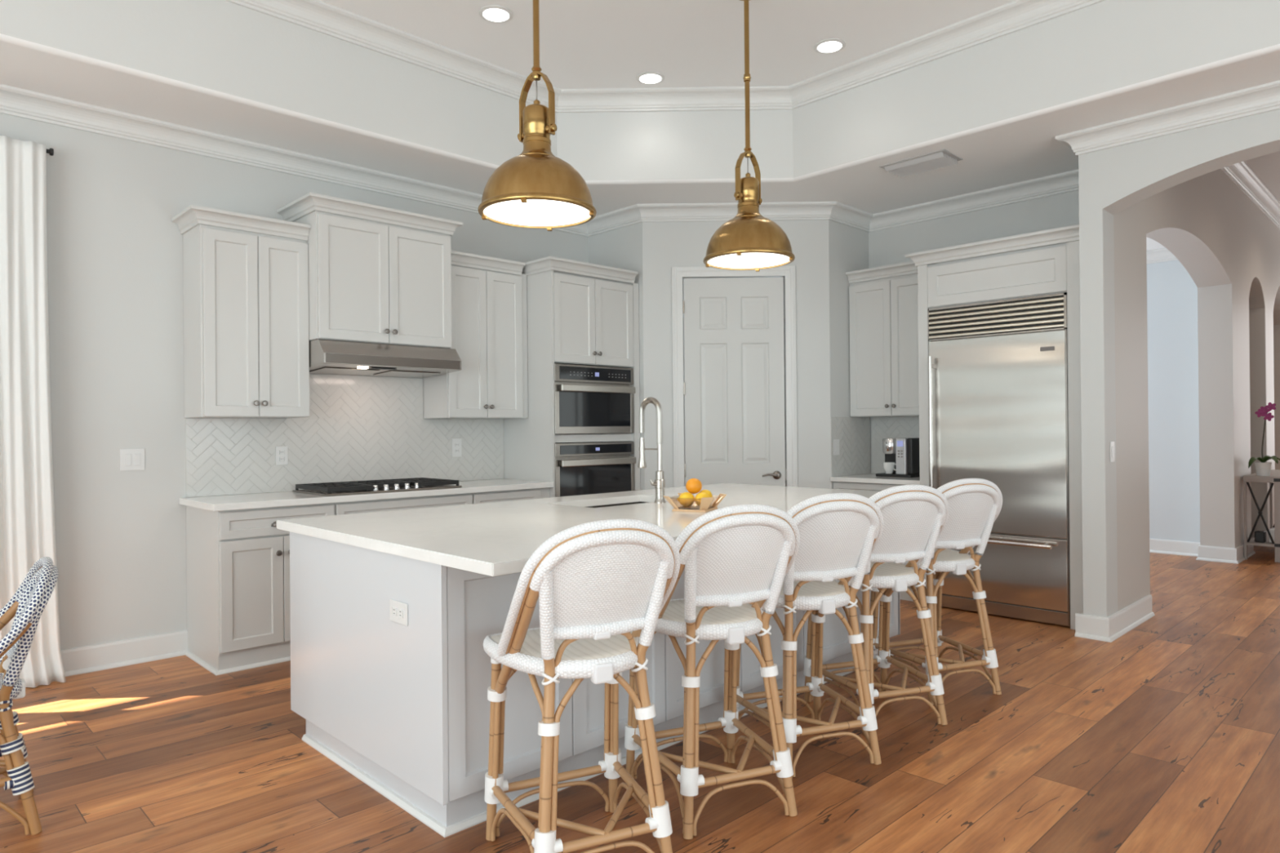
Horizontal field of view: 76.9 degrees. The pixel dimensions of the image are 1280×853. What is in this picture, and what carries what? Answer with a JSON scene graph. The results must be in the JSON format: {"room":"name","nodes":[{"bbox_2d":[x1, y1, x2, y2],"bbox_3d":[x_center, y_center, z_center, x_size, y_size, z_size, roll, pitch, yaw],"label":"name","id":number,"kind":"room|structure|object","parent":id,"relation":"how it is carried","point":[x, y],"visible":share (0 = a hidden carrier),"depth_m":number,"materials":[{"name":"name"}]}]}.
{"room":"kitchen","nodes":[
{"label":"kitchen","id":0,"kind":"room"},
{"bbox_2d":[0,113,684,649],"bbox_3d":[0.136,-0.577,7.602,18.000,3.800,0.140,0,0,-44],"label":"wall","id":1,"kind":"structure","parent":0,"point":[115,277],"depth_m":4.55,"materials":[{"name":"white paint"}]},
{"bbox_2d":[46,147,53,155],"bbox_3d":[-3.857,-1.445,3.565,2.053,0.060,0.095,0,0,-44],"label":"curtain rod","id":2,"kind":"object","parent":1,"relation":"attached to","point":[51,151],"visible":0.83,"depth_m":4.24,"materials":[{"name":"black metal"}]},
{"bbox_2d":[0,135,66,687],"bbox_3d":[-3.199,-0.065,4.062,0.481,2.800,0.071,0,0,-44],"label":"curtain","id":3,"kind":"object","parent":2,"relation":"hanging from","point":[27,508],"visible":0.86,"depth_m":4.13,"materials":[{"name":"fabric"}]},
{"bbox_2d":[60,629,187,676],"bbox_3d":[-4.400,1.278,3.051,4.855,0.140,0.030,0,0,-44],"label":"baseboard","id":4,"kind":"structure","parent":1,"relation":"attached to","point":[97,657],"depth_m":4.51,"materials":[{"name":"white paint"}]},
{"bbox_2d":[120,448,145,471],"bbox_3d":[-2.874,0.187,4.563,0.122,0.122,0.008,0,0,-44],"label":"light switch","id":5,"kind":"object","parent":1,"relation":"attached to","point":[130,459],"visible":1,"depth_m":4.56,"materials":[{"name":"white plastic"}]},
{"bbox_2d":[171,204,311,417],"bbox_3d":[-2.364,-0.637,4.799,0.658,1.165,0.390,0,0,-44],"label":"upper cabinet","id":6,"kind":"object","parent":1,"relation":"attached to","point":[246,338],"visible":1,"depth_m":4.68,"materials":[{"name":"white paint"}]},
{"bbox_2d":[185,417,504,497],"bbox_3d":[-1.874,0.179,5.535,2.245,0.467,0.006,0,0,-44],"label":"tile backsplash","id":7,"kind":"structure","parent":1,"relation":"attached to","point":[224,455],"depth_m":5.35,"materials":[{"name":"grey tile"}]},
{"bbox_2d":[275,446,288,465],"bbox_3d":[-2.280,0.186,5.129,0.075,0.118,0.008,0,0,-44],"label":"power outlet","id":8,"kind":"object","parent":7,"relation":"attached to","point":[282,458],"visible":1,"depth_m":5.13,"materials":[{"name":"white plastic"}]},
{"bbox_2d":[279,457,284,461],"bbox_3d":[-2.279,0.208,5.127,0.030,0.026,0.004,0,0,-44],"label":"receptacle","id":9,"kind":"object","parent":8,"relation":"attached to","point":[281,459],"depth_m":5.12,"materials":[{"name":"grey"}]},
{"bbox_2d":[451,438,461,457],"bbox_3d":[-1.368,0.159,6.016,0.082,0.135,0.008,0,0,-44],"label":"power outlet","id":10,"kind":"object","parent":7,"relation":"attached to","point":[455,443],"visible":1,"depth_m":6.01,"materials":[{"name":"white plastic"}]},
{"bbox_2d":[297,374,422,418],"bbox_3d":[-1.913,-0.198,5.502,0.950,0.286,0.006,0,0,-44],"label":"tile backsplash","id":11,"kind":"structure","parent":1,"relation":"attached to","point":[331,397],"depth_m":5.52,"materials":[{"name":"grey tile"}]},
{"bbox_2d":[276,192,462,348],"bbox_3d":[-1.755,-0.956,5.304,1.038,0.855,0.520,0,0,-44],"label":"upper cabinet","id":12,"kind":"object","parent":1,"relation":"attached to","point":[377,274],"visible":0.94,"depth_m":5.09,"materials":[{"name":"white paint"}]},
{"bbox_2d":[309,339,461,378],"bbox_3d":[-1.730,-0.437,5.301,0.938,0.179,0.551,0,0,-44],"label":"range hood","id":13,"kind":"object","parent":12,"relation":"attached to","point":[326,357],"visible":0.96,"depth_m":5.11,"materials":[{"name":"silver metal"}]},
{"bbox_2d":[422,250,528,418],"bbox_3d":[-1.212,-0.638,5.919,0.750,1.155,0.390,0,0,-44],"label":"upper cabinet","id":14,"kind":"object","parent":1,"relation":"attached to","point":[489,306],"visible":0.89,"depth_m":5.81,"materials":[{"name":"white paint"}]},
{"bbox_2d":[0,80,1279,236],"bbox_3d":[-0.189,-1.706,4.198,12.100,0.118,5.512,0,0,-1],"label":"trim","id":15,"kind":"structure","parent":1,"relation":"attached to","point":[14,101],"depth_m":5.12,"materials":[{"name":"white paint"}]},
{"bbox_2d":[587,222,644,489],"bbox_3d":[-0.160,-0.377,6.746,0.120,3.400,0.670,0,0,-44],"label":"wall","id":16,"kind":"structure","parent":0,"point":[621,247],"depth_m":6.59,"materials":[{"name":"white paint"}]},
{"bbox_2d":[0,545,1279,852],"bbox_3d":[2.938,1.313,4.446,18.400,0.050,8.700,0,0,-44],"label":"floor","id":17,"kind":"structure","parent":0,"point":[1162,736],"depth_m":3.14,"materials":[{"name":"brown wood"}]},
{"bbox_2d":[0,556,58,835],"bbox_3d":[-2.254,0.895,2.649,0.556,0.873,0.496,0,0,-40],"label":"dining chair","id":18,"kind":"object","parent":17,"relation":"on","point":[28,603],"visible":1,"depth_m":2.62,"materials":[{"name":"wicker"}]},
{"bbox_2d":[185,502,334,675],"bbox_3d":[-2.232,0.894,4.739,0.653,0.880,0.635,0,0,-44],"label":"base cabinet","id":19,"kind":"object","parent":17,"relation":"on","point":[238,561],"visible":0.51,"depth_m":4.47,"materials":[{"name":"white paint"}]},
{"bbox_2d":[333,493,472,515],"bbox_3d":[-1.657,0.891,5.298,0.945,0.880,0.635,0,0,-44],"label":"base cabinet","id":20,"kind":"object","parent":17,"relation":"on","point":[399,504],"visible":0.03,"depth_m":5.06,"materials":[{"name":"white paint"}]},
{"bbox_2d":[179,478,553,511],"bbox_3d":[-1.666,0.430,5.296,2.282,0.038,0.633,0,0,-44],"label":"countertop","id":21,"kind":"structure","parent":20,"relation":"on","point":[269,500],"depth_m":4.84,"materials":[{"name":"stone"}]},
{"bbox_2d":[292,477,462,496],"bbox_3d":[-1.702,0.387,5.259,0.920,0.048,0.520,0,0,-44],"label":"gas cooktop","id":22,"kind":"object","parent":21,"relation":"in","point":[338,488],"visible":1,"depth_m":5.12,"materials":[{"name":"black metal"}]},
{"bbox_2d":[471,487,549,503],"bbox_3d":[-1.079,0.888,5.860,0.660,0.880,0.635,0,0,-44],"label":"base cabinet","id":23,"kind":"object","parent":17,"relation":"on","point":[536,493],"visible":0.02,"depth_m":5.64,"materials":[{"name":"white paint"}]},
{"bbox_2d":[503,256,639,497],"bbox_3d":[-0.536,0.050,6.364,0.945,2.550,0.683,0,0,-44],"label":"oven tower","id":24,"kind":"object","parent":17,"relation":"on","point":[579,313],"visible":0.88,"depth_m":6.08,"materials":[{"name":"white paint"}]},
{"bbox_2d":[554,363,635,434],"bbox_3d":[-0.494,-0.202,6.318,0.792,0.517,0.545,0,0,-44],"label":"microwave oven","id":25,"kind":"object","parent":24,"relation":"in","point":[588,399],"visible":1,"depth_m":6.13,"materials":[{"name":"silver metal"}]},
{"bbox_2d":[554,441,635,497],"bbox_3d":[-0.488,0.489,6.316,0.792,0.730,0.545,0,0,-44],"label":"oven","id":26,"kind":"object","parent":24,"relation":"in","point":[580,468],"visible":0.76,"depth_m":6.13,"materials":[{"name":"silver metal"}]},
{"bbox_2d":[483,519,680,852],"bbox_3d":[-0.177,0.783,2.423,0.496,1.057,0.556,0,0,-25],"label":"bar stool","id":27,"kind":"object","parent":17,"relation":"on","point":[602,588],"visible":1,"depth_m":2.27,"materials":[{"name":"wicker"}]},
{"bbox_2d":[289,531,900,837],"bbox_3d":[-0.005,0.873,4.008,2.935,0.880,1.242,0,0,-44],"label":"kitchen island","id":28,"kind":"object","parent":17,"relation":"on","point":[402,709],"visible":0.36,"depth_m":2.87,"materials":[{"name":"white paint"}]},
{"bbox_2d":[389,599,408,626],"bbox_3d":[-0.820,0.631,2.734,0.008,0.074,0.122,0,0,-44],"label":"power outlet","id":29,"kind":"object","parent":28,"relation":"attached to","point":[398,611],"visible":1,"depth_m":2.73,"materials":[{"name":"white plastic"}]},
{"bbox_2d":[391,607,396,615],"bbox_3d":[-0.837,0.631,2.748,0.004,0.026,0.030,0,0,-44],"label":"receptacle","id":30,"kind":"object","parent":29,"relation":"attached to","point":[393,609],"depth_m":2.75,"materials":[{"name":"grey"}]},
{"bbox_2d":[398,608,403,617],"bbox_3d":[-0.806,0.631,2.717,0.004,0.026,0.030,0,0,-44],"label":"receptacle","id":31,"kind":"object","parent":29,"relation":"attached to","point":[400,611],"depth_m":2.72,"materials":[{"name":"grey plastic"}]},
{"bbox_2d":[276,483,879,576],"bbox_3d":[0.085,0.411,3.945,3.020,0.038,1.655,0,0,-44],"label":"island countertop","id":32,"kind":"structure","parent":28,"relation":"on","point":[492,539],"depth_m":3.35,"materials":[{"name":"stone"}]},
{"bbox_2d":[587,501,649,507],"bbox_3d":[-0.109,0.534,4.275,0.720,0.202,0.420,0,0,-44],"label":"sink","id":33,"kind":"object","parent":32,"relation":"in","point":[639,502],"visible":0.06,"depth_m":4.52,"materials":[{"name":"silver metal"}]},
{"bbox_2d":[637,396,666,502],"bbox_3d":[0.045,0.120,4.181,0.096,0.546,0.184,0,0,-44],"label":"kitchen faucet","id":34,"kind":"object","parent":32,"relation":"on","point":[659,483],"visible":1,"depth_m":4.14,"materials":[{"name":"silver metal"}]},
{"bbox_2d":[662,493,726,512],"bbox_3d":[0.257,0.355,3.754,0.252,0.070,0.252,-1,0,26],"label":"fruit bowl","id":35,"kind":"object","parent":32,"relation":"on","point":[704,504],"visible":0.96,"depth_m":3.69,"materials":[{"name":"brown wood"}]},
{"bbox_2d":[678,492,694,498],"bbox_3d":[0.217,0.339,3.749,0.070,0.068,0.072,0,0,-44],"label":"lemon","id":36,"kind":"object","parent":35,"relation":"in","point":[685,495],"visible":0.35,"depth_m":3.73,"materials":[{"name":"yellow food"}]},
{"bbox_2d":[685,478,702,493],"bbox_3d":[0.252,0.279,3.772,0.076,0.073,0.076,0,0,-44],"label":"orange","id":37,"kind":"object","parent":36,"relation":"on","point":[693,486],"visible":1,"depth_m":3.75,"materials":[{"name":"orange food"}]},
{"bbox_2d":[694,492,709,498],"bbox_3d":[0.289,0.338,3.736,0.071,0.068,0.070,0,0,-12],"label":"lemon","id":38,"kind":"object","parent":35,"relation":"in","point":[701,495],"visible":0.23,"depth_m":3.71,"materials":[{"name":"yellow food"}]},
{"bbox_2d":[699,489,712,497],"bbox_3d":[0.307,0.330,3.790,0.072,0.068,0.070,0,0,-44],"label":"lemon","id":39,"kind":"object","parent":35,"relation":"in","point":[706,491],"visible":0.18,"depth_m":3.77,"materials":[{"name":"yellow food"}]},
{"bbox_2d":[624,504,799,839],"bbox_3d":[0.252,0.781,2.823,0.496,1.057,0.556,0,0,-22],"label":"bar stool","id":40,"kind":"object","parent":17,"relation":"on","point":[736,560],"visible":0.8,"depth_m":2.66,"materials":[{"name":"wicker"}]},
{"bbox_2d":[725,493,883,778],"bbox_3d":[0.663,0.779,3.244,0.497,1.057,0.556,0,0,-19],"label":"bar stool","id":41,"kind":"object","parent":17,"relation":"on","point":[839,533],"visible":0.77,"depth_m":3.08,"materials":[{"name":"wicker"}]},
{"bbox_2d":[833,481,917,601],"bbox_3d":[2.013,0.869,6.373,0.629,0.868,0.760,0,0,-44],"label":"base cabinet","id":42,"kind":"object","parent":17,"relation":"on","point":[904,595],"visible":0.03,"depth_m":6.22,"materials":[{"name":"white paint"}]},
{"bbox_2d":[830,473,919,484],"bbox_3d":[2.008,0.415,6.373,0.632,0.035,0.760,0,0,-44],"label":"countertop","id":43,"kind":"structure","parent":42,"relation":"on","point":[868,477],"depth_m":6.21,"materials":[{"name":"stone"}]},
{"bbox_2d":[875,437,919,477],"bbox_3d":[2.086,0.244,6.441,0.270,0.305,0.300,0,0,-44],"label":"coffee maker","id":44,"kind":"object","parent":43,"relation":"on","point":[904,452],"visible":0.89,"depth_m":6.31,"materials":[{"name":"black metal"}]},
{"bbox_2d":[883,462,896,473],"bbox_3d":[1.989,0.331,6.419,0.092,0.088,0.109,0,0,-9],"label":"coffee mug","id":45,"kind":"object","parent":44,"relation":"on","point":[889,467],"visible":1,"depth_m":6.40,"materials":[{"name":"white ceramic"}]},
{"bbox_2d":[875,472,919,477],"bbox_3d":[2.088,0.386,6.440,0.270,0.022,0.300,0,0,-44],"label":"tray","id":46,"kind":"object","parent":44,"relation":"on","point":[895,474],"depth_m":6.32,"materials":[{"name":"black metal"}]},
{"bbox_2d":[803,484,949,735],"bbox_3d":[1.075,0.776,3.651,0.497,1.057,0.556,0,0,-18],"label":"bar stool","id":47,"kind":"object","parent":17,"relation":"on","point":[914,517],"visible":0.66,"depth_m":3.50,"materials":[{"name":"wicker"}]},
{"bbox_2d":[870,478,1002,704],"bbox_3d":[1.480,0.774,4.032,0.497,1.057,0.556,0,0,-20],"label":"bar stool","id":48,"kind":"object","parent":17,"relation":"on","point":[975,504],"visible":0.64,"depth_m":3.88,"materials":[{"name":"wicker"}]},
{"bbox_2d":[904,224,1083,629],"bbox_3d":[2.610,0.018,5.693,0.711,2.555,1.186,0,0,-44],"label":"surround","id":49,"kind":"object","parent":17,"relation":"on","point":[1054,268],"visible":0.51,"depth_m":5.34,"materials":[{"name":"white paint"}]},
{"bbox_2d":[927,292,1070,626],"bbox_3d":[2.610,0.214,5.674,0.689,2.138,0.930,0,0,-44],"label":"refrigerator","id":50,"kind":"object","parent":17,"relation":"on","point":[998,405],"visible":0.79,"depth_m":5.40,"materials":[{"name":"silver metal"}]},
{"bbox_2d":[1243,469,1279,562],"bbox_3d":[6.431,0.869,8.122,1.502,0.800,0.327,0,0,-44],"label":"console table","id":51,"kind":"object","parent":17,"relation":"on","point":[1274,477],"visible":0.92,"depth_m":7.64,"materials":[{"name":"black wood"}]},
{"bbox_2d":[1254,530,1266,542],"bbox_3d":[5.952,1.054,7.728,0.100,0.104,0.080,0,0,-44],"label":"box","id":52,"kind":"object","parent":51,"relation":"on","point":[1260,535],"visible":1,"depth_m":7.69,"materials":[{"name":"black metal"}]},
{"bbox_2d":[1246,528,1274,546],"bbox_3d":[6.433,1.117,8.122,1.490,0.025,0.315,0,0,-44],"label":"shelf","id":53,"kind":"object","parent":51,"relation":"attached to","point":[1250,541],"depth_m":7.68,"materials":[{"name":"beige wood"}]},
{"bbox_2d":[1248,402,1279,475],"bbox_3d":[6.002,0.121,7.717,0.285,0.702,0.256,-1,0,38],"label":"potted orchid","id":54,"kind":"object","parent":51,"relation":"on","point":[1263,468],"visible":1,"depth_m":7.68,"materials":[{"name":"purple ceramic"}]},
{"bbox_2d":[1269,527,1274,542],"bbox_3d":[6.060,1.038,7.673,0.140,0.134,0.090,0,0,-44],"label":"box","id":55,"kind":"object","parent":51,"relation":"on","point":[1271,530],"visible":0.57,"depth_m":7.64,"materials":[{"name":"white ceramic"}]},
{"bbox_2d":[0,0,1279,216],"bbox_3d":[0.184,-2.096,1.807,9.800,0.640,8.300,0,0,-44],"label":"ceiling","id":56,"kind":"structure","parent":0,"point":[1000,105],"depth_m":4.82,"materials":[{"name":"white paint"}]},
{"bbox_2d":[479,4,513,22],"bbox_3d":[-0.836,-2.393,4.680,0.196,0.009,0.196,0,0,-44],"label":"recessed light","id":57,"kind":"object","parent":56,"relation":"in","point":[491,13],"visible":1,"depth_m":4.67,"materials":[{"name":"white paint"}]},
{"bbox_2d":[477,0,596,231],"bbox_3d":[-0.444,-1.650,3.451,0.503,1.509,0.503,-1,0,35],"label":"pendant light","id":58,"kind":"object","parent":56,"relation":"hanging from","point":[534,188],"visible":1,"depth_m":3.37,"materials":[{"name":"gold metal"}]},
{"bbox_2d":[483,199,590,226],"bbox_3d":[-0.438,-0.914,3.449,0.459,0.008,0.459,-1,0,35],"label":"diffuser","id":59,"kind":"object","parent":58,"relation":"attached to","point":[508,212],"depth_m":3.43,"materials":[{"name":"white glass"}]},
{"bbox_2d":[635,71,664,84],"bbox_3d":[0.072,-2.398,5.551,0.196,0.009,0.196,0,0,-44],"label":"recessed light","id":60,"kind":"object","parent":56,"relation":"in","point":[646,77],"visible":1,"depth_m":5.54,"materials":[{"name":"white paint"}]},
{"bbox_2d":[224,0,1106,112],"bbox_3d":[-0.203,-2.344,3.749,9.928,0.125,4.207,0,0,-3],"label":"trim","id":61,"kind":"structure","parent":56,"relation":"attached to","point":[317,15],"depth_m":5.17,"materials":[{"name":"white paint"}]},
{"bbox_2d":[702,0,795,271],"bbox_3d":[0.596,-1.656,4.463,0.503,1.509,0.503,0,0,-41],"label":"pendant light","id":62,"kind":"object","parent":56,"relation":"hanging from","point":[748,241],"visible":1,"depth_m":4.39,"materials":[{"name":"gold metal"}]},
{"bbox_2d":[707,253,789,268],"bbox_3d":[0.602,-0.920,4.460,0.459,0.008,0.459,0,0,-41],"label":"diffuser","id":63,"kind":"object","parent":62,"relation":"attached to","point":[717,260],"depth_m":4.46,"materials":[{"name":"white glass"}]},
{"bbox_2d":[813,38,845,53],"bbox_3d":[1.202,-2.409,5.108,0.196,0.009,0.196,0,0,-44],"label":"recessed light","id":64,"kind":"object","parent":56,"relation":"in","point":[829,46],"visible":1,"depth_m":5.10,"materials":[{"name":"white paint"}]},
{"bbox_2d":[879,149,963,177],"bbox_3d":[1.892,-1.763,5.431,0.280,0.032,0.460,0,0,-44],"label":"ceiling vent","id":65,"kind":"object","parent":56,"relation":"in","point":[940,158],"visible":1,"depth_m":5.39,"materials":[{"name":"white metal"}]},
{"bbox_2d":[642,219,831,489],"bbox_3d":[0.776,-0.386,6.514,1.491,3.400,0.120,-1,0,1],"label":"wall","id":66,"kind":"structure","parent":0,"point":[666,246],"depth_m":6.45,"materials":[{"name":"white paint"}]},
{"bbox_2d":[682,277,786,486],"bbox_3d":[0.760,0.056,6.446,0.821,2.495,0.111,-1,0,0],"label":"door","id":67,"kind":"structure","parent":66,"relation":"in","point":[734,383],"depth_m":6.46,"materials":[{"name":"white paint"}]},
{"bbox_2d":[671,265,797,487],"bbox_3d":[0.760,0.016,6.441,0.988,2.595,0.024,-1,0,1],"label":"trim","id":68,"kind":"structure","parent":66,"relation":"attached to","point":[788,272],"depth_m":6.44,"materials":[{"name":"white paint"}]},
{"bbox_2d":[828,219,871,488],"bbox_3d":[1.700,-0.394,6.701,0.616,3.400,0.120,0,0,-44],"label":"wall","id":69,"kind":"structure","parent":0,"point":[848,246],"depth_m":6.57,"materials":[{"name":"white paint"}]},
{"bbox_2d":[831,417,871,476],"bbox_3d":[1.745,0.161,6.650,0.603,0.478,0.006,0,0,-44],"label":"tile backsplash","id":70,"kind":"structure","parent":69,"relation":"attached to","point":[853,433],"depth_m":6.64,"materials":[{"name":"grey tile"}]},
{"bbox_2d":[833,439,839,455],"bbox_3d":[1.581,0.167,6.479,0.085,0.125,0.008,0,0,-44],"label":"light switch","id":71,"kind":"object","parent":70,"relation":"attached to","point":[836,442],"visible":1,"depth_m":6.47,"materials":[{"name":"white plastic"}]},
{"bbox_2d":[868,190,1079,473],"bbox_3d":[2.625,-0.603,6.298,0.150,3.800,2.040,0,0,-44],"label":"wall","id":72,"kind":"structure","parent":0,"point":[887,246],"depth_m":6.23,"materials":[{"name":"white paint"}]},
{"bbox_2d":[845,261,919,417],"bbox_3d":[2.091,-0.675,6.467,0.374,1.185,0.760,0,0,-44],"label":"upper cabinet","id":73,"kind":"object","parent":72,"relation":"attached to","point":[883,313],"visible":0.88,"depth_m":6.41,"materials":[{"name":"white paint"}]},
{"bbox_2d":[871,416,919,473],"bbox_3d":[2.233,0.156,6.591,0.006,0.478,0.752,0,0,-44],"label":"tile backsplash","id":74,"kind":"structure","parent":72,"relation":"attached to","point":[897,427],"depth_m":6.76,"materials":[{"name":"grey tile"}]},
{"bbox_2d":[1146,236,1164,250],"bbox_3d":[4.980,-1.803,9.606,7.850,0.060,3.200,0,0,-44],"label":"ceiling","id":75,"kind":"structure","parent":0,"point":[1151,244],"depth_m":7.91,"materials":[{"name":"white paint"}]},
{"bbox_2d":[1146,259,1199,542],"bbox_3d":[4.386,-0.359,9.151,0.150,3.300,3.400,0,0,-44],"label":"wall","id":76,"kind":"structure","parent":0,"point":[1171,291],"depth_m":8.06,"materials":[{"name":"white paint"}]},
{"bbox_2d":[1146,247,1177,263],"bbox_3d":[4.354,-1.710,8.996,0.100,0.120,3.180,0,0,-44],"label":"trim","id":77,"kind":"structure","parent":76,"relation":"attached to","point":[1161,255],"depth_m":8.10,"materials":[{"name":"white paint"}]},
{"bbox_2d":[1149,538,1199,556],"bbox_3d":[4.439,1.220,8.975,0.030,0.140,3.100,0,0,-44],"label":"baseboard","id":78,"kind":"structure","parent":76,"relation":"attached to","point":[1156,545],"depth_m":8.05,"materials":[{"name":"white paint"}]},
{"bbox_2d":[1078,109,1279,617],"bbox_3d":[4.447,-0.628,3.327,0.220,3.800,4.760,0,0,-44],"label":"wall","id":79,"kind":"structure","parent":0,"point":[1112,180],"depth_m":4.88,"materials":[{"name":"white paint"}]},
{"bbox_2d":[1110,441,1115,462],"bbox_3d":[2.906,0.155,4.952,0.080,0.125,0.008,0,0,-44],"label":"light switch","id":80,"kind":"object","parent":79,"relation":"attached to","point":[1112,443],"visible":1,"depth_m":4.94,"materials":[{"name":"white plastic"}]},
{"bbox_2d":[1113,168,1279,611],"bbox_3d":[5.939,-0.626,8.104,8.580,3.800,0.270,0,0,-44],"label":"wall","id":81,"kind":"structure","parent":0,"point":[1227,245],"depth_m":7.55,"materials":[{"name":"grey paint"}]},
{"bbox_2d":[1075,594,1154,642],"bbox_3d":[3.089,1.220,5.222,0.960,0.140,0.200,0,0,-44],"label":"baseboard","id":82,"kind":"structure","parent":81,"relation":"attached to","point":[1111,628],"depth_m":4.95,"materials":[{"name":"white paint"}]},
{"bbox_2d":[1195,543,1255,564],"bbox_3d":[5.747,1.205,7.896,0.860,0.140,0.330,0,0,-44],"label":"baseboard","id":83,"kind":"structure","parent":81,"relation":"attached to","point":[1211,553],"depth_m":7.62,"materials":[{"name":"white paint"}]},
{"bbox_2d":[1220,160,1279,228],"bbox_3d":[6.058,-2.383,7.976,8.575,0.130,0.110,0,0,-44],"label":"trim","id":84,"kind":"structure","parent":81,"relation":"attached to","point":[1240,173],"depth_m":8.11,"materials":[{"name":"white paint"}]},
{"bbox_2d":[1244,151,1279,202],"bbox_3d":[7.107,-2.490,6.891,8.580,0.060,3.130,0,0,-44],"label":"ceiling","id":85,"kind":"structure","parent":0,"point":[1266,167],"depth_m":7.68,"materials":[{"name":"grey paint"}]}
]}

